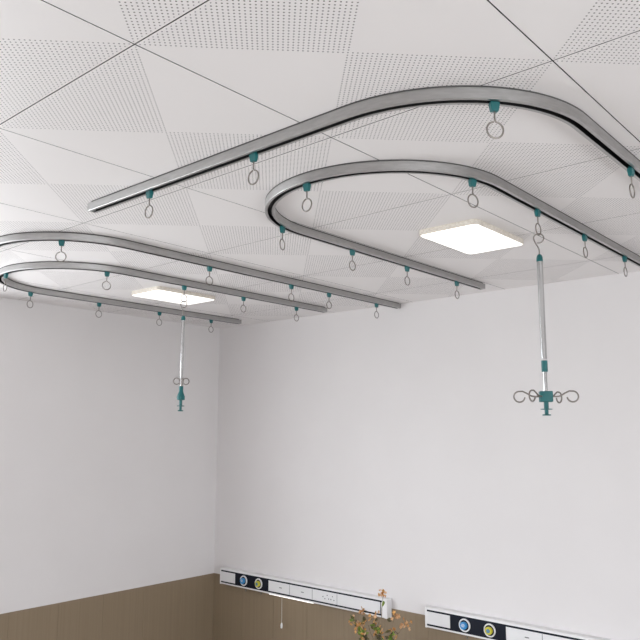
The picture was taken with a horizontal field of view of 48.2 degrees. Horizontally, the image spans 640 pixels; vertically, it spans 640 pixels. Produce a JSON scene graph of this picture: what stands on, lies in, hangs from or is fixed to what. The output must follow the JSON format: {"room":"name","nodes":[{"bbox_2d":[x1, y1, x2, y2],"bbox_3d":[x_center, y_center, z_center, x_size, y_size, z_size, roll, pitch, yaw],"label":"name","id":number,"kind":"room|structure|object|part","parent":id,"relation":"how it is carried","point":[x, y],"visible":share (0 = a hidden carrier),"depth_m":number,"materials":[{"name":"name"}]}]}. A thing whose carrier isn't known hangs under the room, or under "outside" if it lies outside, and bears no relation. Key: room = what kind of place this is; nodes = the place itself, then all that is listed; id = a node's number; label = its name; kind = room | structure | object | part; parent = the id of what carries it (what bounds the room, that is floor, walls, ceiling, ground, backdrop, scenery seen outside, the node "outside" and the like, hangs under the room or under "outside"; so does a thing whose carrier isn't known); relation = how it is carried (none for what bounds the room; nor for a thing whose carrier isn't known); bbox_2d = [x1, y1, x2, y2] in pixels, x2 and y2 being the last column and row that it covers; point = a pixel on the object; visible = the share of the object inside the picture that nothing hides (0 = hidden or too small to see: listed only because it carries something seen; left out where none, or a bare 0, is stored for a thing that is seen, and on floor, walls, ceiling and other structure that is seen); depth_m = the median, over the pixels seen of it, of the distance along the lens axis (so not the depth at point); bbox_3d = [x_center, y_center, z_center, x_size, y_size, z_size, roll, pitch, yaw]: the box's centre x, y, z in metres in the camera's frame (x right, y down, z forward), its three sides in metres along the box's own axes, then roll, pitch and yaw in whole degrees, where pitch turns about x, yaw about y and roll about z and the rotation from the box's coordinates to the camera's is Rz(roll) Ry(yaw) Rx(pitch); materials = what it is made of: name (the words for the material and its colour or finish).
{"room":"hospital room","nodes":[
{"label":"hospital room","id":0,"kind":"room"},
{"bbox_2d":[0,297,219,613],"bbox_3d":[-2.935,1.086,2.860,0.200,2.800,6.800,-7,-12,41],"label":"wall","id":1,"kind":"structure","parent":0,"point":[106,486],"depth_m":4.53,"materials":[{"name":"white paint"}]},
{"bbox_2d":[0,573,213,639],"bbox_3d":[-2.860,1.950,2.659,0.004,1.031,6.399,-7,-12,41],"label":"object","id":2,"kind":"structure","parent":1,"relation":"attached to","point":[182,609],"depth_m":4.57,"materials":[{"name":"brown laminate"}]},
{"bbox_2d":[173,301,189,410],"bbox_3d":[-0.692,0.178,3.594,0.060,0.556,0.060,-3,-9,20],"label":"pole","id":3,"kind":"object","parent":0,"point":[180,396],"visible":1,"depth_m":3.58,"materials":[{"name":"silver metal"}]},
{"bbox_2d":[0,0,639,327],"bbox_3d":[-0.369,-0.682,0.871,7.000,0.100,6.800,-7,-12,41],"label":"ceiling","id":4,"kind":"structure","parent":0,"point":[99,98],"depth_m":1.85,"materials":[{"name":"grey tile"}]},
{"bbox_2d":[0,261,326,323],"bbox_3d":[-0.866,-0.131,4.035,0.806,0.030,1.848,-7,-12,41],"label":"ceiling track","id":5,"kind":"object","parent":4,"relation":"attached to","point":[41,265],"visible":0.98,"depth_m":3.81,"materials":[{"name":"metal"}]},
{"bbox_2d":[3,273,7,291],"bbox_3d":[-1.480,-0.178,3.366,0.043,0.093,0.015,-8,-12,42],"label":"ring hook","id":6,"kind":"object","parent":5,"relation":"attached to","point":[5,274],"visible":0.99,"depth_m":3.37,"materials":[{"name":"teal plastic"}]},
{"bbox_2d":[27,292,32,307],"bbox_3d":[-1.547,-0.109,3.821,0.015,0.093,0.043,-4,-10,26],"label":"ring hook","id":7,"kind":"object","parent":5,"relation":"attached to","point":[30,294],"visible":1,"depth_m":3.82,"materials":[{"name":"teal plastic"}]},
{"bbox_2d":[95,303,101,317],"bbox_3d":[-1.279,-0.059,4.139,0.015,0.093,0.043,-7,-12,41],"label":"ring hook","id":8,"kind":"object","parent":5,"relation":"attached to","point":[98,304],"visible":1,"depth_m":4.14,"materials":[{"name":"teal plastic"}]},
{"bbox_2d":[102,271,110,289],"bbox_3d":[-0.990,-0.184,3.322,0.043,0.093,0.015,6,-11,-34],"label":"ring hook","id":9,"kind":"object","parent":5,"relation":"attached to","point":[106,273],"visible":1,"depth_m":3.32,"materials":[{"name":"teal plastic"}]},
{"bbox_2d":[156,312,161,325],"bbox_3d":[-1.000,-0.010,4.455,0.015,0.093,0.043,-7,-12,41],"label":"ring hook","id":10,"kind":"object","parent":5,"relation":"attached to","point":[159,313],"visible":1,"depth_m":4.45,"materials":[{"name":"teal plastic"}]},
{"bbox_2d":[181,285,186,302],"bbox_3d":[-0.692,-0.135,3.642,0.015,0.093,0.043,-7,-12,41],"label":"ring hook","id":11,"kind":"object","parent":5,"relation":"hanging from","point":[184,288],"visible":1,"depth_m":3.64,"materials":[{"name":"teal plastic"}]},
{"bbox_2d":[240,297,245,312],"bbox_3d":[-0.422,-0.087,3.947,0.015,0.093,0.043,-7,-12,41],"label":"ring hook","id":12,"kind":"object","parent":5,"relation":"attached to","point":[242,298],"visible":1,"depth_m":3.95,"materials":[{"name":"teal plastic"}]},
{"bbox_2d":[294,307,298,320],"bbox_3d":[-0.140,-0.037,4.267,0.015,0.093,0.043,-7,-12,41],"label":"ring hook","id":13,"kind":"object","parent":5,"relation":"attached to","point":[296,308],"visible":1,"depth_m":4.26,"materials":[{"name":"teal plastic"}]},
{"bbox_2d":[131,286,214,304],"bbox_3d":[-0.823,-0.135,4.033,0.260,0.022,0.406,-7,-12,41],"label":"recessed light","id":14,"kind":"object","parent":4,"relation":"in","point":[161,293],"visible":0.96,"depth_m":3.98,"materials":[{"name":"white plastic"}]},
{"bbox_2d":[0,231,400,308],"bbox_3d":[-0.660,-0.223,3.430,2.709,0.030,1.107,3,-9,-16],"label":"ceiling track","id":15,"kind":"object","parent":4,"relation":"attached to","point":[14,238],"visible":1,"depth_m":3.07,"materials":[{"name":"metal"}]},
{"bbox_2d":[55,240,66,261],"bbox_3d":[-1.002,-0.269,2.771,0.043,0.093,0.015,1,-9,-9],"label":"ring hook","id":16,"kind":"object","parent":15,"relation":"attached to","point":[61,242],"visible":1,"depth_m":2.77,"materials":[{"name":"teal plastic"}]},
{"bbox_2d":[206,266,212,285],"bbox_3d":[-0.496,-0.200,3.212,0.015,0.093,0.043,-7,-12,41],"label":"ring hook","id":17,"kind":"object","parent":15,"relation":"attached to","point":[209,268],"visible":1,"depth_m":3.21,"materials":[{"name":"teal plastic"}]},
{"bbox_2d":[288,284,293,301],"bbox_3d":[-0.145,-0.138,3.611,0.015,0.093,0.043,-7,-12,41],"label":"ring hook","id":18,"kind":"object","parent":15,"relation":"attached to","point":[291,286],"visible":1,"depth_m":3.61,"materials":[{"name":"teal plastic"}]},
{"bbox_2d":[326,293,331,308],"bbox_3d":[0.049,-0.104,3.830,0.015,0.093,0.043,-7,-12,41],"label":"ring hook","id":19,"kind":"object","parent":15,"relation":"attached to","point":[328,294],"visible":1,"depth_m":3.83,"materials":[{"name":"teal plastic"}]},
{"bbox_2d":[374,303,378,317],"bbox_3d":[0.328,-0.055,4.146,0.015,0.093,0.043,-7,-12,41],"label":"ring hook","id":20,"kind":"object","parent":15,"relation":"attached to","point":[375,304],"visible":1,"depth_m":4.14,"materials":[{"name":"teal plastic"}]},
{"bbox_2d":[87,85,639,212],"bbox_3d":[0.689,-0.403,2.245,2.750,0.030,1.130,3,-9,-15],"label":"ceiling track","id":21,"kind":"object","parent":4,"relation":"attached to","point":[551,106],"visible":0.99,"depth_m":1.73,"materials":[{"name":"metal"}]},
{"bbox_2d":[144,189,153,218],"bbox_3d":[-0.524,-0.356,2.197,0.043,0.093,0.015,-7,-12,41],"label":"ring hook","id":22,"kind":"object","parent":21,"relation":"attached to","point":[149,194],"visible":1,"depth_m":2.19,"materials":[{"name":"teal plastic"}]},
{"bbox_2d":[248,151,258,184],"bbox_3d":[-0.176,-0.402,1.897,0.043,0.093,0.015,-7,-12,41],"label":"ring hook","id":23,"kind":"object","parent":21,"relation":"attached to","point":[253,157],"visible":1,"depth_m":1.90,"materials":[{"name":"teal plastic"}]},
{"bbox_2d":[486,101,503,138],"bbox_3d":[0.390,-0.447,1.595,0.043,0.093,0.015,1,-9,-9],"label":"ring hook","id":24,"kind":"object","parent":21,"relation":"attached to","point":[494,106],"visible":1,"depth_m":1.59,"materials":[{"name":"teal plastic"}]},
{"bbox_2d":[627,166,634,197],"bbox_3d":[0.870,-0.385,1.998,0.015,0.093,0.043,-7,-12,41],"label":"ring hook","id":25,"kind":"object","parent":21,"relation":"attached to","point":[630,170],"visible":1,"depth_m":2.00,"materials":[{"name":"teal plastic"}]},
{"bbox_2d":[265,159,639,289],"bbox_3d":[0.568,-0.316,2.812,0.834,0.030,1.860,-7,-12,41],"label":"ceiling track","id":26,"kind":"object","parent":4,"relation":"attached to","point":[494,182],"visible":0.99,"depth_m":2.31,"materials":[{"name":"metal"}]},
{"bbox_2d":[279,225,284,249],"bbox_3d":[-0.136,-0.297,2.581,0.015,0.093,0.043,-4,-9,23],"label":"ring hook","id":27,"kind":"object","parent":26,"relation":"attached to","point":[282,228],"visible":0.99,"depth_m":2.58,"materials":[{"name":"teal plastic"}]},
{"bbox_2d":[302,182,311,211],"bbox_3d":[-0.039,-0.366,2.129,0.043,0.093,0.015,-8,-12,43],"label":"ring hook","id":28,"kind":"object","parent":26,"relation":"attached to","point":[307,186],"visible":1,"depth_m":2.13,"materials":[{"name":"teal plastic"}]},
{"bbox_2d":[349,249,355,270],"bbox_3d":[0.132,-0.245,2.912,0.015,0.093,0.043,-7,-12,41],"label":"ring hook","id":29,"kind":"object","parent":26,"relation":"attached to","point":[352,252],"visible":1,"depth_m":2.91,"materials":[{"name":"teal plastic"}]},
{"bbox_2d":[404,266,409,285],"bbox_3d":[0.391,-0.200,3.205,0.015,0.093,0.043,-7,-12,41],"label":"ring hook","id":30,"kind":"object","parent":26,"relation":"attached to","point":[407,268],"visible":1,"depth_m":3.20,"materials":[{"name":"teal plastic"}]},
{"bbox_2d":[454,281,459,298],"bbox_3d":[0.675,-0.149,3.528,0.015,0.093,0.043,-7,-12,41],"label":"ring hook","id":31,"kind":"object","parent":26,"relation":"attached to","point":[455,282],"visible":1,"depth_m":3.52,"materials":[{"name":"teal plastic"}]},
{"bbox_2d":[467,178,478,207],"bbox_3d":[0.446,-0.371,2.087,0.043,0.093,0.015,5,-10,-30],"label":"ring hook","id":32,"kind":"object","parent":26,"relation":"attached to","point":[472,182],"visible":1,"depth_m":2.09,"materials":[{"name":"teal plastic"}]},
{"bbox_2d":[534,208,540,234],"bbox_3d":[0.725,-0.326,2.379,0.015,0.093,0.043,-7,-12,41],"label":"ring hook","id":33,"kind":"object","parent":26,"relation":"attached to","point":[537,212],"visible":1,"depth_m":2.38,"materials":[{"name":"teal plastic"}]},
{"bbox_2d":[513,233,578,415],"bbox_3d":[0.724,0.008,2.327,0.182,0.600,0.095,3,-9,-15],"label":"pole","id":34,"kind":"object","parent":33,"relation":"hanging from","point":[545,396],"visible":1,"depth_m":2.31,"materials":[{"name":"silver metal"}]},
{"bbox_3d":[0.724,0.192,2.299,0.014,0.073,0.013,-2,-9,11],"label":"rod","id":35,"kind":"part","parent":34,"relation":"part of","materials":[{"name":"grey metal"}]},
{"bbox_2d":[582,234,587,257],"bbox_3d":[0.995,-0.278,2.686,0.015,0.093,0.043,-7,-12,41],"label":"ring hook","id":36,"kind":"object","parent":26,"relation":"attached to","point":[584,237],"visible":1,"depth_m":2.68,"materials":[{"name":"teal plastic"}]},
{"bbox_2d":[622,255,627,276],"bbox_3d":[1.286,-0.227,3.016,0.015,0.093,0.043,-7,-12,41],"label":"ring hook","id":37,"kind":"object","parent":26,"relation":"attached to","point":[624,258],"visible":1,"depth_m":3.01,"materials":[{"name":"teal plastic"}]},
{"bbox_2d":[419,219,523,253],"bbox_3d":[0.598,-0.322,2.804,0.254,0.022,0.398,-7,-12,41],"label":"recessed light","id":38,"kind":"object","parent":4,"relation":"in","point":[471,236],"visible":1,"depth_m":2.76,"materials":[{"name":"white plastic"}]},
{"bbox_2d":[214,271,639,639],"bbox_3d":[1.872,1.123,3.044,6.800,2.800,0.200,-7,-12,41],"label":"wall","id":39,"kind":"structure","parent":0,"point":[394,452],"depth_m":3.99,"materials":[{"name":"white paint"}]},
{"bbox_2d":[220,567,391,627],"bbox_3d":[-0.151,1.817,4.535,1.435,0.302,0.076,-7,-12,41],"label":"panel","id":40,"kind":"object","parent":39,"relation":"attached to","point":[349,600],"visible":0.99,"depth_m":4.47,"materials":[{"name":"white plastic"}]},
{"bbox_3d":[-0.635,1.781,4.951,0.139,0.068,0.003,-7,-12,41],"label":"blank plate","id":41,"kind":"part","parent":40,"relation":"part of","materials":[{"name":"white plastic"}]},
{"bbox_2d":[240,576,246,590],"bbox_3d":[-0.513,1.784,4.844,0.067,0.106,0.048,-7,-12,41],"label":"outlet","id":42,"kind":"object","parent":40,"relation":"attached to","point":[243,579],"depth_m":4.83,"materials":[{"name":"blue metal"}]},
{"bbox_3d":[-0.460,1.758,4.800,0.321,0.068,0.003,-7,-12,41],"label":"gas plate","id":43,"kind":"part","parent":40,"relation":"part of","materials":[{"name":"black plastic"}]},
{"bbox_2d":[255,578,261,594],"bbox_3d":[-0.405,1.770,4.749,0.067,0.106,0.050,-7,-12,41],"label":"outlet","id":44,"kind":"object","parent":40,"relation":"attached to","point":[258,581],"depth_m":4.74,"materials":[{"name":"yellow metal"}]},
{"bbox_2d":[269,581,289,594],"bbox_3d":[-0.265,1.733,4.632,0.188,0.068,0.003,-7,-12,41],"label":"switch plate","id":45,"kind":"object","parent":40,"relation":"attached to","point":[275,587],"depth_m":4.63,"materials":[{"name":"grey plastic"}]},
{"bbox_2d":[270,594,313,603],"bbox_3d":[-0.183,1.777,4.569,0.388,0.004,0.021,-7,-12,41],"label":"reading lamp","id":46,"kind":"object","parent":40,"relation":"attached to","point":[290,596],"depth_m":4.53,"materials":[{"name":"white plastic"}]},
{"bbox_2d":[290,585,311,599],"bbox_3d":[-0.120,1.714,4.508,0.192,0.068,0.003,-7,-12,41],"label":"switch plate","id":47,"kind":"object","parent":40,"relation":"attached to","point":[297,592],"depth_m":4.50,"materials":[{"name":"grey plastic"}]},
{"bbox_3d":[0.028,1.694,4.380,0.198,0.068,0.003,-7,-12,41],"label":"socket plate","id":48,"kind":"part","parent":40,"relation":"part of","materials":[{"name":"white plastic"}]},
{"bbox_3d":[0.225,1.669,4.210,0.320,0.068,0.003,-7,-12,41],"label":"blank plate","id":49,"kind":"part","parent":40,"relation":"part of","materials":[{"name":"white plastic"}]},
{"bbox_2d":[213,573,484,639],"bbox_3d":[1.728,1.996,2.898,6.599,1.031,0.004,-7,-12,41],"label":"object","id":50,"kind":"structure","parent":39,"relation":"attached to","point":[238,613],"depth_m":4.60,"materials":[{"name":"brown laminate"}]},
{"bbox_2d":[425,605,611,639],"bbox_3d":[1.123,1.563,3.451,1.435,0.126,0.076,-7,-12,41],"label":"panel","id":51,"kind":"object","parent":39,"relation":"attached to","point":[449,620],"visible":1,"depth_m":3.66,"materials":[{"name":"white plastic"}]},
{"bbox_3d":[0.639,1.615,3.853,0.139,0.068,0.003,-7,-12,41],"label":"blank plate","id":52,"kind":"part","parent":51,"relation":"part of","materials":[{"name":"white plastic"}]},
{"bbox_2d":[459,619,469,638],"bbox_3d":[0.760,1.618,3.746,0.067,0.106,0.048,-7,-12,41],"label":"outlet","id":53,"kind":"object","parent":51,"relation":"attached to","point":[464,624],"depth_m":3.74,"materials":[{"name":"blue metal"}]},
{"bbox_3d":[0.814,1.592,3.702,0.321,0.068,0.003,-7,-12,41],"label":"gas plate","id":54,"kind":"part","parent":51,"relation":"part of","materials":[{"name":"black plastic"}]},
{"bbox_2d":[484,623,495,636],"bbox_3d":[0.869,1.603,3.651,0.067,0.106,0.050,-7,-12,41],"label":"outlet","id":55,"kind":"object","parent":51,"relation":"attached to","point":[489,628],"depth_m":3.64,"materials":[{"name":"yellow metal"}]},
{"bbox_2d":[506,627,541,639],"bbox_3d":[1.009,1.566,3.534,0.188,0.068,0.003,-7,-12,41],"label":"switch plate","id":56,"kind":"object","parent":51,"relation":"attached to","point":[512,633],"depth_m":3.54,"materials":[{"name":"white plastic"}]},
{"bbox_2d":[542,634,571,639],"bbox_3d":[1.153,1.547,3.410,0.192,0.068,0.003,-7,-12,41],"label":"switch plate","id":57,"kind":"object","parent":51,"relation":"attached to","point":[544,636],"depth_m":3.43,"materials":[{"name":"white plastic"}]},
{"bbox_3d":[-0.375,2.184,0.430,7.000,0.100,6.800,-7,-12,41],"label":"floor","id":58,"kind":"structure","parent":0,"visible":0},
{"bbox_3d":[0.312,2.283,3.698,0.480,0.700,0.446,-7,-12,41],"label":"cabinet","id":59,"kind":"object","parent":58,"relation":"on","visible":0},
{"bbox_2d":[348,589,411,639],"bbox_3d":[0.300,1.693,3.819,0.401,0.504,0.142,-7,-12,41],"label":"flowers","id":60,"kind":"object","parent":59,"relation":"on","point":[363,633],"visible":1,"depth_m":3.81,"materials":[{"name":"orange plant"}]}
]}

